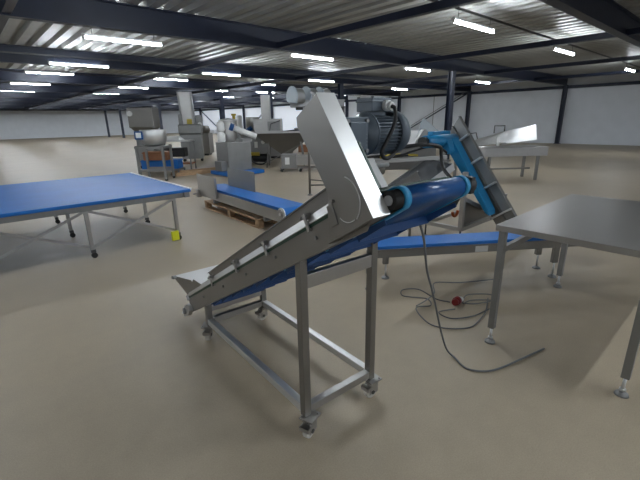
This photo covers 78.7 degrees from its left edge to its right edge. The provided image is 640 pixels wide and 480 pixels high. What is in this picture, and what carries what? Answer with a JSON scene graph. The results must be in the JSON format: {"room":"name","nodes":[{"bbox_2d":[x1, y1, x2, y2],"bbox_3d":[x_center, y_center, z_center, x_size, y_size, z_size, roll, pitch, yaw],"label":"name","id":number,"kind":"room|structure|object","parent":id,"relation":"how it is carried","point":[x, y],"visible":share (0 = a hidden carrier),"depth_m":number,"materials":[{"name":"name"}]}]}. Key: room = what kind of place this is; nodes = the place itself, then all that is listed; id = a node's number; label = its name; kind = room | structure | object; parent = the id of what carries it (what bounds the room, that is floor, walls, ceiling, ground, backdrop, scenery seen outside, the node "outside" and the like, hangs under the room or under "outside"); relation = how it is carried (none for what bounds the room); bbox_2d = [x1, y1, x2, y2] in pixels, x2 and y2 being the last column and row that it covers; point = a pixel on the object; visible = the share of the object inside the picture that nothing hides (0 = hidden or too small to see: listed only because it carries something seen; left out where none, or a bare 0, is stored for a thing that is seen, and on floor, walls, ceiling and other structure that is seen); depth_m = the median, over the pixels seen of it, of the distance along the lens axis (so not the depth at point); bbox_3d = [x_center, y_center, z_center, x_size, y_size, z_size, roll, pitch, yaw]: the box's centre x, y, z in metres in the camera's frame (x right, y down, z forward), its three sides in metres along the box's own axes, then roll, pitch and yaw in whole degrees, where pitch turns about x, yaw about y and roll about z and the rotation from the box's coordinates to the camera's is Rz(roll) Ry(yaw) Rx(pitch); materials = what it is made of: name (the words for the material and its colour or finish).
{"room":"factory floor","nodes":[
{"label":"factory floor","id":0,"kind":"room"},
{"bbox_2d":[0,111,179,139],"bbox_3d":[-33.657,-14.293,47.278,36.300,3.720,0.180,-16,23,-40],"label":"wall","id":1,"kind":"structure","parent":0,"point":[13,124],"depth_m":48.84,"materials":[{"name":"white paint"}]},
{"bbox_2d":[0,133,639,479],"bbox_3d":[-10.787,-5.330,23.602,36.300,0.200,68.300,-16,23,-40],"label":"floor","id":2,"kind":"structure","parent":0,"point":[104,375],"depth_m":2.80,"materials":[{"name":"beige concrete"}]},
{"bbox_2d":[0,172,191,259],"bbox_3d":[-4.204,-0.203,5.096,4.218,0.722,2.600,-16,23,-40],"label":"table","id":3,"kind":"object","parent":2,"relation":"on","point":[83,195],"visible":1,"depth_m":5.09,"materials":[{"name":"blue plastic"}]},
{"bbox_2d":[104,109,109,136],"bbox_3d":[-25.566,-14.011,46.819,0.300,3.170,0.300,-16,23,-40],"label":"column","id":4,"kind":"structure","parent":2,"relation":"on","point":[105,113],"depth_m":46.74,"materials":[{"name":"metal"}]},
{"bbox_2d":[0,107,200,109],"bbox_3d":[-29.900,-14.508,42.594,36.000,0.430,0.180,-16,23,-40],"label":"ceiling beam","id":5,"kind":"structure","parent":4,"relation":"on","point":[0,107],"depth_m":43.16,"materials":[{"name":"metal"}]},
{"bbox_2d":[118,108,124,137],"bbox_3d":[-21.745,-12.825,42.760,0.300,3.170,0.300,-16,23,-40],"label":"column","id":6,"kind":"structure","parent":2,"relation":"on","point":[119,109],"depth_m":42.71,"materials":[{"name":"metal"}]},
{"bbox_2d":[0,105,219,107],"bbox_3d":[-26.078,-13.322,38.535,36.000,0.430,0.180,-16,23,-40],"label":"ceiling beam","id":7,"kind":"structure","parent":6,"relation":"on","point":[55,106],"depth_m":39.97,"materials":[{"name":"black metal"}]},
{"bbox_2d":[126,107,160,168],"bbox_3d":[-6.254,-3.664,14.065,0.880,2.100,0.650,-1,17,0],"label":"machine","id":8,"kind":"object","parent":2,"relation":"on","point":[139,118],"visible":0.56,"depth_m":13.65,"materials":[{"name":"metal"}]},
{"bbox_2d":[134,144,175,180],"bbox_3d":[-4.717,-2.219,11.200,0.800,0.980,0.680,-1,17,0],"label":"stand","id":9,"kind":"object","parent":2,"relation":"on","point":[164,168],"visible":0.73,"depth_m":10.95,"materials":[{"name":"grey metal"}]},
{"bbox_2d":[134,129,166,145],"bbox_3d":[-4.689,-2.877,10.974,0.715,0.440,0.747,-1,17,0],"label":"machine","id":10,"kind":"object","parent":9,"relation":"on","point":[151,137],"visible":1,"depth_m":10.71,"materials":[{"name":"metal"}]},
{"bbox_2d":[157,103,162,128],"bbox_3d":[-14.168,-10.472,34.713,0.300,3.170,0.300,-16,23,-40],"label":"column","id":11,"kind":"structure","parent":2,"relation":"on","point":[158,104],"depth_m":34.46,"materials":[{"name":"metal"}]},
{"bbox_2d":[0,97,260,104],"bbox_3d":[-18.502,-10.969,30.488,36.000,0.430,0.180,-16,23,-40],"label":"ceiling beam","id":12,"kind":"structure","parent":11,"relation":"on","point":[2,99],"depth_m":31.37,"materials":[{"name":"black metal"}]},
{"bbox_2d":[141,167,184,172],"bbox_3d":[-5.054,-2.217,12.567,1.240,0.180,0.600,-1,17,0],"label":"rack","id":13,"kind":"object","parent":2,"relation":"on","point":[182,167],"visible":0.23,"depth_m":12.27,"materials":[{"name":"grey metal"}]},
{"bbox_2d":[140,158,182,168],"bbox_3d":[-5.070,-2.454,12.554,1.190,0.280,0.540,-1,17,0],"label":"crate","id":14,"kind":"object","parent":13,"relation":"on","point":[178,162],"visible":0.7,"depth_m":12.31,"materials":[{"name":"blue plastic"}]},
{"bbox_2d":[142,151,172,160],"bbox_3d":[-5.137,-2.674,12.356,0.790,0.260,0.490,-1,17,0],"label":"crate","id":15,"kind":"object","parent":14,"relation":"on","point":[152,155],"visible":0.81,"depth_m":12.15,"materials":[{"name":"cardboard"}]},
{"bbox_2d":[159,135,196,168],"bbox_3d":[-4.947,-3.037,13.552,1.100,1.160,0.600,-1,17,0],"label":"machine","id":16,"kind":"object","parent":2,"relation":"on","point":[177,151],"visible":0.56,"depth_m":13.36,"materials":[{"name":"metal"}]},
{"bbox_2d":[167,135,183,140],"bbox_3d":[-5.105,-3.512,13.405,0.700,0.160,0.560,-1,17,0],"label":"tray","id":17,"kind":"object","parent":16,"relation":"on","point":[169,138],"depth_m":13.27,"materials":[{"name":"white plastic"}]},
{"bbox_2d":[176,92,204,161],"bbox_3d":[-5.356,-4.677,16.184,0.960,2.750,0.700,-5,18,-11],"label":"machine","id":18,"kind":"object","parent":2,"relation":"on","point":[190,126],"visible":0.98,"depth_m":15.95,"materials":[{"name":"grey metal"}]},
{"bbox_2d":[171,167,214,176],"bbox_3d":[-3.896,-2.229,12.656,1.750,0.110,0.570,-14,22,-37],"label":"wooden skid","id":19,"kind":"object","parent":2,"relation":"on","point":[201,170],"visible":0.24,"depth_m":12.40,"materials":[{"name":"brown wood"}]},
{"bbox_2d":[202,121,213,155],"bbox_3d":[-5.859,-4.995,19.146,1.008,1.624,0.998,-1,17,0],"label":"machine","id":20,"kind":"object","parent":2,"relation":"on","point":[208,144],"visible":0.41,"depth_m":18.89,"materials":[{"name":"metal"}]},
{"bbox_2d":[203,125,209,132],"bbox_3d":[-5.863,-5.404,19.019,0.998,0.380,0.998,-1,17,0],"label":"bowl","id":21,"kind":"object","parent":20,"relation":"on","point":[206,129],"depth_m":18.79,"materials":[{"name":"metal"}]},
{"bbox_2d":[219,96,224,118],"bbox_3d":[-6.592,-8.119,26.666,0.300,3.170,0.300,-16,23,-40],"label":"column","id":22,"kind":"structure","parent":2,"relation":"on","point":[222,108],"depth_m":26.38,"materials":[{"name":"metal"}]},
{"bbox_2d":[0,81,347,99],"bbox_3d":[-10.926,-8.616,22.441,36.000,0.430,0.180,-16,23,-40],"label":"ceiling beam","id":23,"kind":"structure","parent":22,"relation":"on","point":[69,88],"depth_m":22.03,"materials":[{"name":"black metal"}]},
{"bbox_2d":[218,118,237,141],"bbox_3d":[-3.866,-4.291,16.590,0.800,1.720,0.800,-1,17,0],"label":"tank","id":24,"kind":"object","parent":2,"relation":"on","point":[230,136],"visible":0.42,"depth_m":16.20,"materials":[{"name":"metal"}]},
{"bbox_2d":[211,168,264,176],"bbox_3d":[-2.597,-2.159,12.300,1.280,0.100,1.100,-16,23,-40],"label":"blue skid","id":25,"kind":"object","parent":2,"relation":"on","point":[255,170],"visible":0.43,"depth_m":12.10,"materials":[{"name":"plastic"}]},
{"bbox_2d":[215,141,251,170],"bbox_3d":[-2.776,-2.625,12.212,1.020,0.850,0.732,-16,23,-40],"label":"machine","id":26,"kind":"object","parent":25,"relation":"on","point":[233,154],"visible":0.83,"depth_m":11.97,"materials":[{"name":"grey metal"}]},
{"bbox_2d":[217,132,225,141],"bbox_3d":[-3.069,-3.203,12.126,0.250,0.315,0.246,-16,23,-40],"label":"container","id":27,"kind":"object","parent":26,"relation":"on","point":[220,136],"visible":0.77,"depth_m":12.03,"materials":[{"name":"plastic"}]},
{"bbox_2d":[216,121,224,131],"bbox_3d":[-3.074,-3.509,12.032,0.250,0.315,0.246,-16,23,-40],"label":"container","id":28,"kind":"object","parent":27,"relation":"on","point":[220,127],"visible":1,"depth_m":11.94,"materials":[{"name":"plastic"}]},
{"bbox_2d":[229,123,256,141],"bbox_3d":[-2.425,-3.376,12.215,0.858,0.570,0.482,-9,19,-24],"label":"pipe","id":29,"kind":"object","parent":26,"relation":"on","point":[239,130],"visible":1,"depth_m":12.12,"materials":[{"name":"white plastic"}]},
{"bbox_2d":[204,199,276,228],"bbox_3d":[-1.282,-0.544,7.002,0.780,0.144,2.050,-14,22,-36],"label":"pallet","id":30,"kind":"object","parent":2,"relation":"on","point":[231,210],"visible":0.3,"depth_m":6.62,"materials":[{"name":"brown wood"}]},
{"bbox_2d":[193,167,302,221],"bbox_3d":[-1.313,-0.810,6.569,0.604,0.620,3.020,-14,22,-36],"label":"belt","id":31,"kind":"object","parent":30,"relation":"on","point":[240,192],"visible":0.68,"depth_m":6.66,"materials":[{"name":"blue plastic"}]},
{"bbox_2d":[236,115,258,137],"bbox_3d":[-3.288,-4.787,17.956,1.070,1.840,0.720,-1,17,0],"label":"machine","id":32,"kind":"object","parent":2,"relation":"on","point":[249,120],"visible":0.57,"depth_m":17.54,"materials":[{"name":"grey metal"}]},
{"bbox_2d":[247,137,270,164],"bbox_3d":[-2.298,-3.394,14.786,0.814,1.020,0.883,-1,17,0],"label":"machine","id":33,"kind":"object","parent":2,"relation":"on","point":[258,146],"visible":0.67,"depth_m":14.62,"materials":[{"name":"grey metal"}]},
{"bbox_2d":[253,95,282,157],"bbox_3d":[-2.242,-4.898,16.935,1.170,2.620,0.875,-1,17,0],"label":"machine","id":34,"kind":"object","parent":2,"relation":"on","point":[265,123],"visible":0.62,"depth_m":16.57,"materials":[{"name":"metal"}]},
{"bbox_2d":[267,91,273,118],"bbox_3d":[-2.838,-6.953,22.678,0.300,3.170,0.300,-16,23,-40],"label":"column","id":35,"kind":"structure","parent":2,"relation":"on","point":[268,92],"depth_m":22.32,"materials":[{"name":"metal"}]},
{"bbox_2d":[0,68,400,95],"bbox_3d":[-7.171,-7.450,18.453,36.000,0.430,0.180,-16,23,-40],"label":"ceiling beam","id":36,"kind":"structure","parent":35,"relation":"on","point":[12,76],"depth_m":17.82,"materials":[{"name":"black metal"}]},
{"bbox_2d":[91,85,120,92],"bbox_3d":[-10.493,-7.503,19.242,0.120,0.120,5.570,-16,23,-40],"label":"tie beam","id":37,"kind":"structure","parent":36,"relation":"attached to","point":[110,86],"depth_m":19.41,"materials":[{"name":"metal"}]},
{"bbox_2d":[192,89,218,93],"bbox_3d":[-6.710,-8.578,22.489,0.120,0.120,5.570,-16,23,-40],"label":"tie beam","id":38,"kind":"structure","parent":36,"relation":"attached to","point":[207,90],"depth_m":22.27,"materials":[{"name":"metal"}]},
{"bbox_2d":[252,128,304,167],"bbox_3d":[-1.224,-3.310,13.931,2.360,1.332,1.160,-1,17,0],"label":"hopper","id":39,"kind":"object","parent":2,"relation":"on","point":[284,141],"visible":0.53,"depth_m":13.50,"materials":[{"name":"metal"}]},
{"bbox_2d":[280,153,315,171],"bbox_3d":[-0.381,-2.526,12.659,1.800,0.549,0.560,-1,17,0],"label":"trolley","id":40,"kind":"object","parent":2,"relation":"on","point":[288,160],"visible":0.65,"depth_m":12.42,"materials":[{"name":"grey metal"}]},
{"bbox_2d":[286,86,344,195],"bbox_3d":[-0.067,-2.085,8.348,1.226,2.248,0.604,-5,18,-12],"label":"machine","id":41,"kind":"object","parent":2,"relation":"on","point":[298,98],"visible":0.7,"depth_m":7.94,"materials":[{"name":"metal"}]},
{"bbox_2d":[171,91,476,438],"bbox_3d":[-0.309,0.022,2.483,0.656,1.700,2.421,-14,22,-36],"label":"conveyor","id":42,"kind":"object","parent":2,"relation":"on","point":[356,209],"visible":1,"depth_m":1.70,"materials":[{"name":"metal"}]},
{"bbox_2d":[419,225,544,371],"bbox_3d":[0.927,0.276,2.408,1.357,1.219,0.349,-11,20,-30],"label":"hanging cable","id":43,"kind":"object","parent":42,"relation":"hanging from","point":[420,226],"visible":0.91,"depth_m":2.55,"materials":[{"name":"grey plastic"}]},
{"bbox_2d":[338,83,343,109],"bbox_3d":[0.984,-5.767,18.619,0.300,3.170,0.300,-16,23,-40],"label":"column","id":44,"kind":"structure","parent":2,"relation":"on","point":[341,85],"depth_m":18.22,"materials":[{"name":"metal"}]},
{"bbox_2d":[0,44,471,91],"bbox_3d":[-3.350,-6.264,14.393,36.000,0.430,0.180,-16,23,-40],"label":"ceiling beam","id":45,"kind":"structure","parent":44,"relation":"on","point":[4,57],"depth_m":12.91,"materials":[{"name":"black metal"}]},
{"bbox_2d":[124,73,175,84],"bbox_3d":[-6.705,-6.327,15.218,0.120,0.120,5.670,-16,23,-40],"label":"tie beam","id":46,"kind":"structure","parent":45,"relation":"attached to","point":[157,75],"depth_m":15.20,"materials":[{"name":"metal"}]},
{"bbox_2d":[0,51,469,87],"bbox_3d":[-3.354,-6.274,14.316,35.700,0.035,0.040,-16,23,-40],"label":"trim","id":47,"kind":"structure","parent":45,"relation":"attached to","point":[0,51],"depth_m":12.73,"materials":[{"name":"grey metal"}]},
{"bbox_2d":[47,57,109,67],"bbox_3d":[-6.949,-5.137,11.264,1.560,0.245,0.060,-16,23,-40],"label":"ceiling lamp","id":48,"kind":"object","parent":47,"relation":"hanging from","point":[49,62],"visible":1,"depth_m":11.23,"materials":[{"name":"white"}]},
{"bbox_2d":[201,72,240,75],"bbox_3d":[-3.574,-6.096,14.161,1.560,0.245,0.060,-16,23,-40],"label":"ceiling lamp","id":49,"kind":"object","parent":47,"relation":"hanging from","point":[215,73],"visible":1,"depth_m":14.13,"materials":[{"name":"white"}]},
{"bbox_2d":[227,80,287,88],"bbox_3d":[-2.922,-7.402,18.466,0.120,0.120,5.670,-16,23,-40],"label":"tie beam","id":50,"kind":"structure","parent":45,"relation":"attached to","point":[269,81],"depth_m":18.47,"materials":[{"name":"metal"}]},
{"bbox_2d":[323,85,367,89],"bbox_3d":[0.861,-8.476,21.713,0.120,0.120,5.670,-16,23,-40],"label":"tie beam","id":51,"kind":"structure","parent":45,"relation":"attached to","point":[345,86],"depth_m":21.00,"materials":[{"name":"metal"}]},
{"bbox_2d":[359,88,422,93],"bbox_3d":[4.644,-9.551,24.960,0.120,0.120,5.670,-16,23,-40],"label":"tie beam","id":52,"kind":"structure","parent":45,"relation":"attached to","point":[409,89],"depth_m":25.20,"materials":[{"name":"metal"}]},
{"bbox_2d":[345,100,348,116],"bbox_3d":[2.368,-10.665,34.358,0.300,3.170,0.300,-16,23,-40],"label":"column","id":53,"kind":"structure","parent":2,"relation":"on","point":[346,101],"depth_m":34.08,"materials":[{"name":"metal"}]},
{"bbox_2d":[397,96,400,112],"bbox_3d":[6.122,-9.499,30.369,0.300,3.170,0.300,-16,23,-40],"label":"column","id":54,"kind":"structure","parent":2,"relation":"on","point":[399,97],"depth_m":30.05,"materials":[{"name":"metal"}]},
{"bbox_2d":[411,93,466,127],"bbox_3d":[8.046,-9.020,28.319,0.070,2.862,5.532,-16,23,-40],"label":"brace","id":55,"kind":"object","parent":54,"relation":"attached to","point":[466,93],"depth_m":27.80,"materials":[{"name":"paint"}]},
{"bbox_2d":[368,129,435,173],"bbox_3d":[1.276,-1.150,6.648,1.250,1.420,0.810,-1,17,0],"label":"machine","id":56,"kind":"object","parent":2,"relation":"on","point":[415,135],"visible":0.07,"depth_m":6.36,"materials":[{"name":"metal"}]},
{"bbox_2d":[367,147,448,162],"bbox_3d":[1.071,-0.669,5.409,1.334,1.242,0.113,0,17,5],"label":"rail","id":57,"kind":"object","parent":2,"relation":"on","point":[395,159],"visible":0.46,"depth_m":5.24,"materials":[{"name":"metal"}]},
{"bbox_2d":[388,159,454,235],"bbox_3d":[1.291,-0.514,5.181,0.759,1.073,0.567,-8,19,-23],"label":"chute","id":58,"kind":"object","parent":2,"relation":"on","point":[428,169],"visible":0.3,"depth_m":5.11,"materials":[{"name":"metal"}]},
{"bbox_2d":[419,118,445,160],"bbox_3d":[2.075,-1.462,7.306,0.520,1.600,0.040,-1,17,0],"label":"guard","id":59,"kind":"object","parent":2,"relation":"on","point":[424,124],"visible":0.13,"depth_m":7.11,"materials":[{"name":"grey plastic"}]},
{"bbox_2d":[400,279,492,328],"bbox_3d":[1.321,0.525,3.514,1.044,0.072,0.877,-4,17,-9],"label":"coiled cable","id":60,"kind":"object","parent":2,"relation":"on","point":[457,300],"visible":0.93,"depth_m":3.46,"materials":[{"name":"dark grey rubber"},{"name":"red plastic"}]},
{"bbox_2d":[444,71,455,160],"bbox_3d":[4.806,-4.580,14.559,0.300,3.170,0.300,-16,23,-40],"label":"column","id":61,"kind":"structure","parent":2,"relation":"on","point":[451,75],"depth_m":14.38,"materials":[{"name":"black metal"}]},
{"bbox_2d":[0,0,567,84],"bbox_3d":[0.472,-5.077,10.334,36.000,0.430,0.180,-16,23,-40],"label":"ceiling beam","id":62,"kind":"structure","parent":61,"relation":"on","point":[97,14],"depth_m":8.02,"materials":[{"name":"black metal"}]},
{"bbox_2d":[0,17,8,33],"bbox_3d":[-6.666,-4.065,7.912,0.120,0.120,5.670,-16,23,-40],"label":"tie beam","id":63,"kind":"structure","parent":62,"relation":"attached to","point":[3,21],"depth_m":6.37,"materials":[{"name":"metal"}]},
{"bbox_2d":[81,29,163,46],"bbox_3d":[-4.020,-4.183,8.010,1.560,0.245,0.060,-16,23,-40],"label":"ceiling lamp","id":64,"kind":"object","parent":62,"relation":"hanging from","point":[84,35],"visible":0.88,"depth_m":7.96,"materials":[{"name":"white plastic"}]},
{"bbox_2d":[176,48,273,71],"bbox_3d":[-2.883,-5.140,11.159,0.120,0.120,5.670,-16,23,-40],"label":"tie beam","id":65,"kind":"structure","parent":62,"relation":"attached to","point":[255,51],"depth_m":10.84,"materials":[{"name":"black metal"}]},
{"bbox_2d":[295,64,399,79],"bbox_3d":[0.900,-6.215,14.406,0.120,0.120,5.670,-16,23,-40],"label":"tie beam","id":66,"kind":"structure","parent":62,"relation":"attached to","point":[382,66],"depth_m":14.20,"materials":[{"name":"black metal"}]},
{"bbox_2d":[374,73,474,84],"bbox_3d":[4.683,-7.290,17.654,0.120,0.120,5.670,-16,23,-40],"label":"tie beam","id":67,"kind":"structure","parent":62,"relation":"attached to","point":[461,74],"depth_m":17.71,"materials":[{"name":"black metal"}]},
{"bbox_2d":[431,80,525,88],"bbox_3d":[8.466,-8.364,20.901,0.120,0.120,5.670,-16,23,-40],"label":"tie beam","id":68,"kind":"structure","parent":62,"relation":"attached to","point":[504,81],"depth_m":20.77,"materials":[{"name":"metal"}]},
{"bbox_2d":[465,92,471,127],"bbox_3d":[9.944,-8.312,26.310,0.300,3.170,0.300,-16,23,-40],"label":"column","id":69,"kind":"structure","parent":2,"relation":"on","point":[468,104],"depth_m":26.14,"materials":[{"name":"metal"}]},
{"bbox_2d":[194,81,639,110],"bbox_3d":[2.513,-12.101,33.933,0.160,0.160,68.000,-16,23,-40],"label":"ceiling beam","id":70,"kind":"structure","parent":69,"relation":"attached to","point":[628,82],"depth_m":23.96,"materials":[{"name":"black metal"}]},
{"bbox_2d":[365,231,574,288],"bbox_3d":[1.798,0.166,4.028,2.767,0.437,0.335,-3,17,-6],"label":"conveyor","id":71,"kind":"object","parent":2,"relation":"on","point":[388,248],"visible":0.59,"depth_m":3.83,"materials":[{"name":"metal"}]},
{"bbox_2d":[417,116,525,241],"bbox_3d":[2.214,-0.759,5.211,1.560,1.724,1.297,-16,23,-40],"label":"conveyor","id":72,"kind":"object","parent":2,"relation":"on","point":[458,142],"visible":0.7,"depth_m":5.21,"materials":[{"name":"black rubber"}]},
{"bbox_2d":[428,131,449,134],"bbox_3d":[1.606,-1.420,5.253,0.430,0.090,0.080,-16,23,-40],"label":"tray","id":73,"kind":"object","parent":72,"relation":"on","point":[431,132],"depth_m":5.16,"materials":[{"name":"plastic"}]},
{"bbox_2d":[453,125,548,179],"bbox_3d":[4.647,-2.271,10.149,2.200,1.374,0.720,-2,17,-4],"label":"table","id":74,"kind":"object","parent":2,"relation":"on","point":[524,134],"visible":0.6,"depth_m":9.88,"materials":[{"name":"metal"}]},
{"bbox_2d":[475,131,507,145],"bbox_3d":[4.298,-2.575,9.929,1.202,0.377,0.410,-2,17,-4],"label":"tray","id":75,"kind":"object","parent":74,"relation":"on","point":[502,137],"depth_m":9.88,"materials":[{"name":"metal"}]},
{"bbox_2d":[500,125,536,144],"bbox_3d":[5.093,-2.694,9.978,1.102,0.466,0.462,-2,17,-4],"label":"tray","id":76,"kind":"object","parent":74,"relation":"on","point":[524,134],"depth_m":9.95,"materials":[{"name":"metal"}]},
{"bbox_2d":[553,85,567,143],"bbox_3d":[13.766,-7.126,22.251,0.300,3.170,0.300,-16,23,-40],"label":"column","id":77,"kind":"structure","parent":2,"relation":"on","point":[565,87],"depth_m":22.23,"materials":[{"name":"black metal"}]},
{"bbox_2d":[484,194,639,398],"bbox_3d":[2.066,0.256,2.939,1.540,0.900,0.890,-16,23,-40],"label":"steel table","id":78,"kind":"object","parent":2,"relation":"on","point":[612,225],"visible":1,"depth_m":2.65,"materials":[{"name":"silver metal"}]},
{"bbox_3d":[17.520,-5.960,18.263,0.300,3.170,0.300,-16,23,-40],"label":"column","id":79,"kind":"structure","parent":2,"relation":"on","visible":0},
{"bbox_2d":[539,0,639,47],"bbox_3d":[4.226,-3.911,6.346,36.000,0.430,0.180,-16,23,-40],"label":"ceiling beam","id":80,"kind":"structure","parent":79,"relation":"on","point":[609,16],"depth_m":7.24,"materials":[{"name":"black metal"}]},
{"bbox_2d":[0,0,17,13],"bbox_3d":[-2.878,-2.889,3.888,0.120,0.120,5.570,-16,23,-40],"label":"tie beam","id":81,"kind":"structure","parent":80,"relation":"attached to","point":[6,6],"depth_m":5.56,"materials":[{"name":"metal"}]},
{"bbox_2d":[277,0,485,48],"bbox_3d":[0.905,-3.964,7.136,0.120,0.120,5.570,-16,23,-40],"label":"tie beam","id":82,"kind":"structure","parent":80,"relation":"attached to","point":[441,5],"depth_m":6.88,"materials":[{"name":"black metal"}]},
{"bbox_2d":[408,32,615,64],"bbox_3d":[4.688,-5.038,10.383,0.120,0.120,5.570,-16,23,-40],"label":"tie beam","id":83,"kind":"structure","parent":80,"relation":"attached to","point":[598,36],"depth_m":9.91,"materials":[{"name":"black metal"}]},
{"bbox_2d":[484,55,639,73],"bbox_3d":[8.471,-6.113,13.630,0.120,0.120,5.570,-16,23,-40],"label":"tie beam","id":84,"kind":"structure","parent":80,"relation":"attached to","point":[636,57],"depth_m":13.47,"materials":[{"name":"black metal"}]},
{"bbox_2d":[534,69,639,80],"bbox_3d":[12.254,-7.188,16.878,0.120,0.120,5.570,-16,23,-40],"label":"tie beam","id":85,"kind":"structure","parent":80,"relation":"attached to","point":[637,70],"depth_m":17.27,"materials":[{"name":"black metal"}]},
{"bbox_2d":[625,27,639,35],"bbox_3d":[8.476,-3.862,6.359,0.120,0.120,5.670,-16,23,-40],"label":"tie beam","id":86,"kind":"structure","parent":80,"relation":"attached to","point":[633,31],"depth_m":8.26,"materials":[{"name":"metal"}]},
{"bbox_2d":[0,0,639,90],"bbox_3d":[-10.814,-8.917,22.458,36.315,0.090,68.200,-16,23,-40],"label":"ceiling","id":87,"kind":"structure","parent":0,"point":[433,33],"depth_m":10.07,"materials":[{"name":"grey metal"}]},
{"bbox_2d":[10,82,50,84],"bbox_3d":[-13.423,-7.337,18.077,1.560,0.245,0.060,-16,23,-40],"label":"ceiling lamp","id":88,"kind":"object","parent":87,"relation":"hanging from","point":[10,82],"visible":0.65,"depth_m":18.05,"materials":[{"name":"white"}]},
{"bbox_2d":[24,66,74,74],"bbox_3d":[-10.003,-6.276,14.445,1.560,0.245,0.060,-16,23,-40],"label":"ceiling lamp","id":89,"kind":"object","parent":87,"relation":"hanging from","point":[29,66],"visible":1,"depth_m":14.44,"materials":[{"name":"white"}]},
{"bbox_2d":[118,86,147,88],"bbox_3d":[-10.048,-8.296,20.974,1.560,0.245,0.060,-16,23,-40],"label":"ceiling lamp","id":90,"kind":"object","parent":87,"relation":"hanging from","point":[121,86],"visible":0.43,"depth_m":20.85,"materials":[{"name":"white"}]},
{"bbox_2d":[0,82,360,95],"bbox_3d":[-9.824,-8.283,21.189,35.700,0.035,0.040,-16,23,-40],"label":"trim","id":91,"kind":"structure","parent":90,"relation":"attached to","point":[0,82],"depth_m":21.40,"materials":[{"name":"grey"}]},
{"bbox_2d":[155,77,187,80],"bbox_3d":[-6.628,-7.234,17.342,1.560,0.245,0.060,-16,23,-40],"label":"ceiling lamp","id":92,"kind":"object","parent":87,"relation":"hanging from","point":[159,77],"visible":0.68,"depth_m":17.37,"materials":[{"name":"white"}]},
{"bbox_2d":[0,70,409,91],"bbox_3d":[-6.404,-7.221,17.557,35.700,0.035,0.040,-16,23,-40],"label":"trim","id":93,"kind":"structure","parent":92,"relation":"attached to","point":[0,70],"depth_m":17.15,"materials":[{"name":"grey metal"}]},
{"bbox_2d":[194,73,639,145],"bbox_3d":[2.675,-10.976,34.415,0.180,3.720,68.000,-16,23,-40],"label":"wall","id":94,"kind":"structure","parent":0,"point":[605,115],"depth_m":22.99,"materials":[{"name":"white paint"}]},
{"bbox_2d":[202,110,219,129],"bbox_3d":[-14.546,-16.140,52.571,0.050,2.450,5.200,-16,23,-40],"label":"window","id":95,"kind":"structure","parent":94,"relation":"in","point":[214,116],"depth_m":52.66,"materials":[{"name":"white"}]},
{"bbox_2d":[225,109,243,128],"bbox_3d":[-10.758,-14.964,48.547,0.050,2.450,5.100,-16,23,-40],"label":"window","id":96,"kind":"structure","parent":94,"relation":"in","point":[237,112],"depth_m":48.06,"materials":[{"name":"white"}]},
{"bbox_2d":[246,108,260,118],"bbox_3d":[-6.970,-13.788,44.523,0.050,2.450,5.200,-16,23,-40],"label":"window","id":97,"kind":"structure","parent":94,"relation":"in","point":[250,112],"depth_m":44.98,"materials":[{"name":"white"}]},
{"bbox_2d":[274,106,301,129],"bbox_3d":[-3.181,-12.611,40.500,0.050,2.450,5.100,-16,23,-40],"label":"window","id":98,"kind":"structure","parent":94,"relation":"in","point":[288,115],"depth_m":40.65,"materials":[{"name":"white glass"}]},
{"bbox_2d":[428,0,639,67],"bbox_3d":[3.116,-4.265,7.444,35.700,0.035,0.040,-16,23,-40],"label":"trim","id":99,"kind":"structure","parent":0,"point":[457,8],"depth_m":8.42,"materials":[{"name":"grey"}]},
{"bbox_2d":[451,11,494,33],"bbox_3d":[2.896,-4.087,7.289,1.560,0.245,0.060,-16,23,-40],"label":"ceiling lamp","id":100,"kind":"object","parent":99,"relation":"hanging from","point":[491,30],"visible":1,"depth_m":7.23,"materials":[{"name":"white"}]},
{"bbox_2d":[552,45,574,55],"bbox_3d":[6.530,-5.120,10.409,1.560,0.245,0.060,-16,23,-40],"label":"ceiling lamp","id":101,"kind":"object","parent":99,"relation":"hanging from","point":[555,48],"visible":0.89,"depth_m":10.38,"materials":[{"name":"white"}]},
{"bbox_3d":[0.019,-5.227,10.734,35.700,0.035,0.040,-16,23,-40],"label":"trim","id":102,"kind":"structure","parent":0,"visible":0},
{"bbox_2d":[289,52,333,60],"bbox_3d":[-0.202,-5.049,10.579,1.560,0.245,0.060,-16,23,-40],"label":"ceiling lamp","id":103,"kind":"object","parent":102,"relation":"hanging from","point":[290,53],"visible":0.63,"depth_m":10.56,"materials":[{"name":"white"}]},
{"bbox_2d":[403,66,430,71],"bbox_3d":[3.433,-6.081,13.699,1.560,0.245,0.060,-16,23,-40],"label":"ceiling lamp","id":104,"kind":"object","parent":102,"relation":"hanging from","point":[404,67],"visible":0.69,"depth_m":13.68,"materials":[{"name":"white"}]},
{"bbox_3d":[-10.414,-9.306,30.725,0.300,3.170,0.300,-16,23,-40],"label":"column","id":105,"kind":"structure","parent":0,"visible":0},
{"bbox_2d":[0,91,286,101],"bbox_3d":[-14.748,-9.803,26.500,36.000,0.430,0.180,-16,23,-40],"label":"ceiling beam","id":106,"kind":"structure","parent":105,"relation":"on","point":[11,94],"depth_m":26.71,"materials":[{"name":"black metal"}]},
{"bbox_3d":[-17.990,-11.659,38.772,0.300,3.170,0.300,-16,23,-40],"label":"column","id":107,"kind":"structure","parent":0,"visible":0},
{"bbox_2d":[0,102,243,106],"bbox_3d":[-22.324,-12.156,34.547,36.000,0.430,0.180,-16,23,-40],"label":"ceiling beam","id":108,"kind":"structure","parent":107,"relation":"on","point":[1,103],"depth_m":36.12,"materials":[{"name":"black metal"}]},
{"bbox_3d":[-20.294,-17.702,58.428,0.300,3.170,0.300,-16,23,-40],"label":"column","id":109,"kind":"structure","parent":0,"visible":0},
{"bbox_2d":[0,109,178,110],"bbox_3d":[-33.587,-15.653,46.511,36.000,0.430,0.180,-16,23,-40],"label":"ceiling beam","id":110,"kind":"structure","parent":109,"relation":"on","point":[0,109],"depth_m":48.10,"materials":[{"name":"metal"}]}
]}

